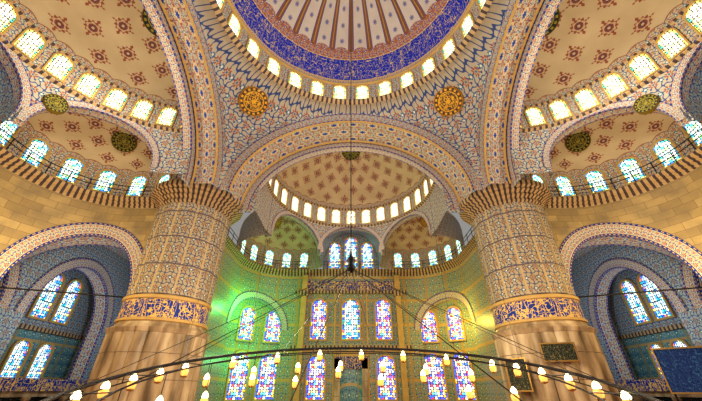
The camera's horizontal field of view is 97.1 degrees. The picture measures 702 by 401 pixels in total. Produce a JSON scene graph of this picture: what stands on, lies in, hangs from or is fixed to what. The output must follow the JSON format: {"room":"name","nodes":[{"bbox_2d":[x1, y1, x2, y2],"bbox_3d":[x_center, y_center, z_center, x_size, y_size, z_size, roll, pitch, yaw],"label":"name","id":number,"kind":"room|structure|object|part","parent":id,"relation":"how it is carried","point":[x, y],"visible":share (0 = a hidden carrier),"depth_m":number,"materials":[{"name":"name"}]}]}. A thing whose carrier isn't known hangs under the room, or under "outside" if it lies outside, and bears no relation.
{"room":"mosque","nodes":[
{"label":"mosque","id":0,"kind":"room"},
{"bbox_2d":[0,64,22,120],"bbox_3d":[-23.150,-9.308,18.172,3.700,5.900,6.800,0,-32,0],"label":"vault","id":1,"kind":"object","parent":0,"point":[7,103],"visible":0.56,"depth_m":20.49,"materials":[{"name":"tile"}]},
{"bbox_2d":[0,269,93,400],"bbox_3d":[-22.500,4.665,17.794,17.000,17.300,54.000,0,-32,0],"label":"wall","id":2,"kind":"structure","parent":0,"point":[65,339],"depth_m":32.97,"materials":[{"name":"tile"}]},
{"bbox_2d":[0,273,82,378],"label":"window","id":3,"kind":"structure","parent":2,"relation":"in","point":[14,361],"depth_m":31.12,"materials":[{"name":"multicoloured glass"}]},
{"bbox_2d":[0,146,155,207],"bbox_3d":[-20.500,-6.536,16.466,9.000,0.890,26.000,0,-32,0],"label":"crown molding","id":4,"kind":"structure","parent":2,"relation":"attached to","point":[8,160],"depth_m":25.47,"materials":[{"name":"beige stone"}]},
{"bbox_2d":[0,245,129,400],"bbox_3d":[-23.000,4.489,17.316,16.000,17.100,53.000,0,-32,0],"label":"wall","id":5,"kind":"structure","parent":0,"point":[107,272],"depth_m":32.27,"materials":[{"name":"tile"}]},
{"bbox_2d":[0,165,156,297],"bbox_3d":[-21.475,1.083,11.779,11.450,17.100,30.400,0,-32,0],"label":"wall","id":6,"kind":"structure","parent":0,"point":[35,219],"depth_m":24.45,"materials":[{"name":"stone"}]},
{"bbox_2d":[0,128,145,196],"bbox_3d":[-20.290,-7.362,16.974,8.630,1.128,25.210,0,-32,0],"label":"gallery railing","id":7,"kind":"object","parent":6,"relation":"on","point":[0,128],"visible":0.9,"depth_m":25.36,"materials":[{"name":"black metal"}]},
{"bbox_2d":[4,112,181,196],"bbox_3d":[-19.259,-9.349,18.197,11.481,5.995,26.000,0,-32,0],"label":"dome","id":8,"kind":"object","parent":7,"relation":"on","point":[86,138],"visible":0.3,"depth_m":27.15,"materials":[{"name":"paint"}]},
{"bbox_2d":[111,131,136,151],"bbox_3d":[-20.719,-5.409,28.354,1.992,1.621,1.790,0,-32,0],"label":"roundel","id":9,"kind":"object","parent":8,"relation":"attached to","point":[123,142],"visible":0.93,"depth_m":28.23,"materials":[{"name":"gold metal"}]},
{"bbox_2d":[0,0,190,176],"bbox_3d":[-18.150,-9.879,18.523,9.900,7.240,19.021,0,-32,0],"label":"semi-dome","id":10,"kind":"object","parent":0,"point":[29,83],"visible":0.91,"depth_m":23.29,"materials":[{"name":"tile"}]},
{"bbox_2d":[42,94,68,114],"bbox_3d":[-20.900,-6.823,21.926,0.400,1.400,1.400,-17,-35,25],"label":"roundel","id":11,"kind":"object","parent":10,"relation":"attached to","point":[54,103],"visible":1,"depth_m":21.84,"materials":[{"name":"gold metal"}]},
{"bbox_2d":[12,0,178,106],"bbox_3d":[-17.700,-15.654,22.076,9.000,6.600,18.000,0,-32,0],"label":"dome","id":12,"kind":"object","parent":10,"relation":"on","point":[110,38],"depth_m":25.40,"materials":[{"name":"paint"}]},
{"bbox_2d":[142,9,157,36],"bbox_3d":[-16.227,-15.309,26.474,2.758,1.413,2.738,0,-32,0],"label":"roundel","id":13,"kind":"object","parent":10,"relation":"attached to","point":[145,18],"visible":0.25,"depth_m":26.21,"materials":[{"name":"gold metal"}]},
{"bbox_2d":[104,246,128,260],"bbox_3d":[-23.500,-2.532,22.221,17.000,0.001,54.000,0,-32,0],"label":"ceiling","id":14,"kind":"structure","parent":0,"point":[121,252],"depth_m":35.95,"materials":[{"name":"tile"}]},
{"bbox_2d":[186,246,515,400],"bbox_3d":[0.000,13.947,32.689,30.200,17.100,17.100,0,-32,0],"label":"wall","id":15,"kind":"structure","parent":0,"point":[236,288],"depth_m":38.13,"materials":[{"name":"tile"}]},
{"bbox_2d":[228,227,472,268],"bbox_3d":[0.000,5.104,37.237,27.210,1.128,15.630,0,-32,0],"label":"gallery railing","id":16,"kind":"object","parent":15,"relation":"attached to","point":[229,227],"visible":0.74,"depth_m":41.49,"materials":[{"name":"metal"}]},
{"bbox_2d":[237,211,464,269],"bbox_3d":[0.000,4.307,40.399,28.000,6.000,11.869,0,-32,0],"label":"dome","id":17,"kind":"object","parent":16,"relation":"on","point":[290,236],"visible":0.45,"depth_m":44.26,"materials":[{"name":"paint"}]},
{"bbox_2d":[275,218,281,226],"bbox_3d":[-10.418,2.857,42.641,1.809,1.317,1.715,0,-32,0],"label":"roundel","id":18,"kind":"object","parent":17,"relation":"attached to","point":[279,221],"visible":0.34,"depth_m":42.71,"materials":[{"name":"gold metal"}]},
{"bbox_2d":[420,218,426,226],"bbox_3d":[10.418,2.857,42.641,1.809,1.317,1.715,0,-32,0],"label":"roundel","id":19,"kind":"object","parent":17,"relation":"attached to","point":[422,221],"visible":0.37,"depth_m":42.71,"materials":[{"name":"gold metal"}]},
{"bbox_2d":[223,298,478,400],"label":"window","id":20,"kind":"structure","parent":15,"relation":"in","point":[236,386],"depth_m":37.97,"materials":[{"name":"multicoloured glass"}]},
{"bbox_2d":[290,275,411,400],"bbox_3d":[0.000,17.683,38.668,15.000,17.000,0.800,0,-32,0],"label":"trim","id":21,"kind":"structure","parent":15,"relation":"attached to","point":[363,287],"depth_m":40.66,"materials":[{"name":"gold metal"}]},
{"bbox_2d":[333,344,368,400],"bbox_3d":[0.000,21.329,36.483,4.500,8.500,0.600,0,-32,0],"label":"mihrab","id":22,"kind":"object","parent":15,"relation":"attached to","point":[352,385],"visible":0.76,"depth_m":36.74,"materials":[{"name":"stone"}]},
{"bbox_2d":[225,234,476,275],"bbox_3d":[0.000,6.040,36.908,28.000,0.890,16.000,0,-32,0],"label":"crown molding","id":23,"kind":"structure","parent":15,"relation":"attached to","point":[230,245],"depth_m":43.02,"materials":[{"name":"beige stone"}]},
{"bbox_2d":[320,230,381,268],"bbox_3d":[0.000,5.887,42.872,7.800,5.900,6.000,0,-32,0],"label":"vault","id":24,"kind":"object","parent":15,"relation":"on","point":[339,237],"visible":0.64,"depth_m":45.05,"materials":[{"name":"tile"}]},
{"bbox_2d":[254,176,447,257],"bbox_3d":[0.000,1.177,36.494,19.021,7.240,13.400,0,-32,0],"label":"semi-dome","id":25,"kind":"object","parent":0,"point":[319,231],"visible":0.78,"depth_m":39.17,"materials":[{"name":"beige tile"}]},
{"bbox_2d":[342,152,359,159],"bbox_3d":[0.000,-6.619,41.553,2.600,1.400,2.491,0,-32,0],"label":"roundel","id":26,"kind":"object","parent":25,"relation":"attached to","point":[348,155],"visible":0.36,"depth_m":41.77,"materials":[{"name":"gold metal"}]},
{"bbox_2d":[277,152,424,208],"bbox_3d":[0.000,-4.833,39.664,18.000,6.600,12.500,0,-32,0],"label":"dome","id":27,"kind":"object","parent":25,"relation":"on","point":[371,179],"depth_m":42.56,"materials":[{"name":"paint"}]},
{"bbox_2d":[573,246,597,260],"bbox_3d":[23.500,-2.532,22.221,17.000,0.001,54.000,0,-32,0],"label":"ceiling","id":28,"kind":"structure","parent":0,"point":[579,252],"depth_m":35.95,"materials":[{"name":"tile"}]},
{"bbox_2d":[511,0,701,176],"bbox_3d":[18.150,-9.879,18.523,9.900,7.240,19.021,0,-32,0],"label":"semi-dome","id":29,"kind":"object","parent":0,"point":[672,83],"visible":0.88,"depth_m":23.29,"materials":[{"name":"tile"}]},
{"bbox_2d":[544,9,559,36],"bbox_3d":[16.227,-15.309,26.474,2.758,1.413,2.738,0,-32,0],"label":"roundel","id":30,"kind":"object","parent":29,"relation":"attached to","point":[556,18],"visible":0.27,"depth_m":26.21,"materials":[{"name":"gold metal"}]},
{"bbox_2d":[523,0,689,106],"bbox_3d":[17.700,-15.654,22.076,9.000,6.600,18.000,0,-32,0],"label":"dome","id":31,"kind":"object","parent":29,"relation":"on","point":[591,38],"depth_m":25.40,"materials":[{"name":"paint"}]},
{"bbox_2d":[520,0,701,128],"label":"window","id":32,"kind":"structure","parent":29,"relation":"attached to","point":[671,42],"depth_m":23.34,"materials":[{"name":"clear glass"}]},
{"bbox_2d":[633,94,659,114],"bbox_3d":[20.900,-6.823,21.926,0.400,1.400,1.400,17,-35,-25],"label":"roundel","id":33,"kind":"object","parent":29,"relation":"attached to","point":[647,103],"visible":1,"depth_m":21.84,"materials":[{"name":"gold metal"}]},
{"bbox_2d":[520,112,697,196],"bbox_3d":[19.259,-9.349,18.197,11.481,5.995,26.000,0,-32,0],"label":"dome","id":34,"kind":"object","parent":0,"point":[615,138],"visible":0.44,"depth_m":27.15,"materials":[{"name":"paint"}]},
{"bbox_2d":[565,131,590,151],"bbox_3d":[20.719,-5.409,28.354,1.992,1.621,1.790,0,-32,0],"label":"roundel","id":35,"kind":"object","parent":34,"relation":"attached to","point":[577,142],"visible":0.96,"depth_m":28.23,"materials":[{"name":"gold metal"}]},
{"bbox_2d":[530,121,701,196],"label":"window","id":36,"kind":"structure","parent":34,"relation":"attached to","point":[662,146],"depth_m":26.33,"materials":[{"name":"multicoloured glass"}]},
{"bbox_2d":[545,165,701,297],"bbox_3d":[21.475,1.083,11.779,11.450,17.100,30.400,0,-32,0],"label":"wall","id":37,"kind":"structure","parent":0,"point":[666,219],"depth_m":24.45,"materials":[{"name":"stone"}]},
{"bbox_2d":[546,146,701,207],"bbox_3d":[20.500,-6.536,16.466,9.000,0.890,26.000,0,-32,0],"label":"crown molding","id":38,"kind":"structure","parent":37,"relation":"attached to","point":[693,160],"depth_m":25.47,"materials":[{"name":"beige stone"}]},
{"bbox_2d":[556,128,701,196],"bbox_3d":[20.290,-7.362,16.974,8.630,1.128,25.210,0,-32,0],"label":"railing","id":39,"kind":"object","parent":37,"relation":"attached to","point":[700,128],"visible":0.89,"depth_m":25.36,"materials":[{"name":"black metal"}]},
{"bbox_2d":[572,245,701,400],"bbox_3d":[23.000,4.489,17.316,16.000,17.100,53.000,0,-32,0],"label":"wall","id":40,"kind":"structure","parent":0,"point":[594,272],"depth_m":32.39,"materials":[{"name":"tile"}]},
{"bbox_2d":[608,269,701,400],"bbox_3d":[22.500,4.665,17.794,17.000,17.300,54.000,0,-32,0],"label":"wall","id":41,"kind":"structure","parent":0,"point":[635,339],"depth_m":33.08,"materials":[{"name":"tile"}]},
{"bbox_2d":[619,273,689,378],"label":"window","id":42,"kind":"structure","parent":41,"relation":"in","point":[658,303],"depth_m":32.14,"materials":[{"name":"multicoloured glass"}]},
{"bbox_2d":[679,64,701,120],"bbox_3d":[23.150,-9.308,18.172,3.700,5.900,6.800,0,-32,0],"label":"vault","id":43,"kind":"object","parent":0,"point":[694,103],"visible":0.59,"depth_m":20.49,"materials":[{"name":"tile"}]},
{"label":"floor","id":44,"kind":"structure","parent":0,"visible":0},
{"bbox_2d":[0,377,86,400],"bbox_3d":[-28.440,10.506,14.787,5.120,4.200,51.000,0,-32,0],"label":"gallery","id":45,"kind":"object","parent":44,"relation":"on","point":[25,388],"visible":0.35,"depth_m":25.58,"materials":[{"name":"stone"}]},
{"bbox_2d":[80,179,242,400],"bbox_3d":[-14.000,7.971,23.979,7.800,18.150,7.800,0,-32,0],"label":"pier","id":46,"kind":"object","parent":44,"relation":"on","point":[172,266],"visible":0.95,"depth_m":22.17,"materials":[{"name":"stone"}]},
{"bbox_2d":[140,0,222,188],"bbox_3d":[-12.640,-10.543,18.932,2.720,9.600,23.000,0,-32,0],"label":"arch","id":47,"kind":"object","parent":46,"relation":"on","point":[176,24],"visible":0.99,"depth_m":24.91,"materials":[{"name":"multicoloured tile"}]},
{"bbox_2d":[219,114,482,211],"bbox_3d":[0.000,-3.606,30.209,23.000,9.600,3.920,0,-32,0],"label":"arch","id":48,"kind":"object","parent":46,"relation":"on","point":[255,166],"visible":0.99,"depth_m":30.57,"materials":[{"name":"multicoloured tile"}]},
{"bbox_2d":[192,0,509,186],"bbox_3d":[0.000,-10.756,19.063,22.600,9.300,22.600,0,-32,0],"label":"pendentives","id":49,"kind":"object","parent":48,"relation":"on","point":[233,72],"visible":0.99,"depth_m":27.96,"materials":[{"name":"tile"}]},
{"bbox_2d":[238,86,267,115],"bbox_3d":[-9.015,-9.144,28.655,2.551,1.957,2.551,0,-32,0],"label":"roundel","id":50,"kind":"object","parent":49,"relation":"attached to","point":[258,104],"visible":0.97,"depth_m":28.50,"materials":[{"name":"gold metal"}]},
{"bbox_2d":[183,46,518,357],"bbox_3d":[0.000,-2.994,22.329,18.011,25.500,2.311,0,-32,0],"label":"suspension wires","id":51,"kind":"object","parent":49,"relation":"hanging from","point":[297,46],"visible":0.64,"depth_m":19.49,"materials":[{"name":"black metal"}]},
{"bbox_2d":[209,0,492,104],"bbox_3d":[0.000,-15.781,22.154,20.200,2.900,20.200,0,-32,0],"label":"drum","id":52,"kind":"object","parent":49,"relation":"on","point":[222,16],"visible":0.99,"depth_m":27.77,"materials":[{"name":"tile"}]},
{"bbox_2d":[230,0,471,82],"bbox_3d":[0.000,-20.934,25.324,19.996,9.600,19.996,15,-35,-23],"label":"dome","id":53,"kind":"object","parent":52,"relation":"on","point":[341,41],"visible":0.98,"depth_m":31.31,"materials":[{"name":"paint"}]},
{"bbox_2d":[41,194,660,400],"bbox_3d":[0.000,-10.066,14.411,10.142,35.813,9.909,-9,-33,14],"label":"chandelier","id":54,"kind":"object","parent":53,"relation":"hanging from","point":[102,394],"visible":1,"depth_m":7.47,"materials":[{"name":"black metal"}]},
{"bbox_3d":[0.000,3.136,6.289,10.074,3.623,9.808,0,-32,0],"label":"frame","id":55,"kind":"part","parent":54,"relation":"part of","materials":[{"name":"black metal"}]},
{"bbox_2d":[434,86,463,115],"bbox_3d":[9.015,-9.144,28.655,2.551,1.957,2.551,0,-32,0],"label":"roundel","id":56,"kind":"object","parent":49,"relation":"attached to","point":[443,104],"visible":0.98,"depth_m":28.50,"materials":[{"name":"gold metal"}]},
{"bbox_2d":[459,179,621,400],"bbox_3d":[14.000,7.971,23.979,7.800,18.150,7.800,0,-32,0],"label":"pier","id":57,"kind":"object","parent":44,"relation":"on","point":[529,266],"visible":0.98,"depth_m":22.43,"materials":[{"name":"stone"}]},
{"bbox_2d":[504,357,533,391],"bbox_3d":[10.628,11.047,19.675,0.180,1.860,1.460,21,-38,-31],"label":"board","id":58,"kind":"object","parent":57,"relation":"attached to","point":[522,384],"visible":0.54,"depth_m":19.49,"materials":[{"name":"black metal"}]},
{"bbox_2d":[479,0,561,188],"bbox_3d":[12.640,-10.543,18.932,2.720,9.600,23.000,0,-32,0],"label":"arch","id":59,"kind":"object","parent":57,"relation":"on","point":[525,24],"visible":0.97,"depth_m":24.91,"materials":[{"name":"multicoloured tile"}]},
{"bbox_2d":[539,342,580,361],"bbox_3d":[12.774,9.317,19.057,1.960,1.060,0.180,-9,-33,14],"label":"board","id":60,"kind":"object","parent":57,"relation":"attached to","point":[559,351],"visible":1,"depth_m":19.02,"materials":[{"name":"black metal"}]},
{"bbox_2d":[615,379,701,400],"bbox_3d":[28.440,10.506,14.787,5.120,4.200,51.000,0,-32,0],"label":"gallery","id":61,"kind":"object","parent":44,"relation":"on","point":[651,387],"visible":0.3,"depth_m":27.01,"materials":[{"name":"stone"}]},
{"bbox_2d":[650,346,701,400],"bbox_3d":[18.953,10.521,15.986,3.360,5.430,0.189,-19,-36,28],"label":"display board","id":62,"kind":"object","parent":44,"relation":"on","point":[680,367],"visible":1,"depth_m":17.16,"materials":[{"name":"blue fabric"}]}
]}

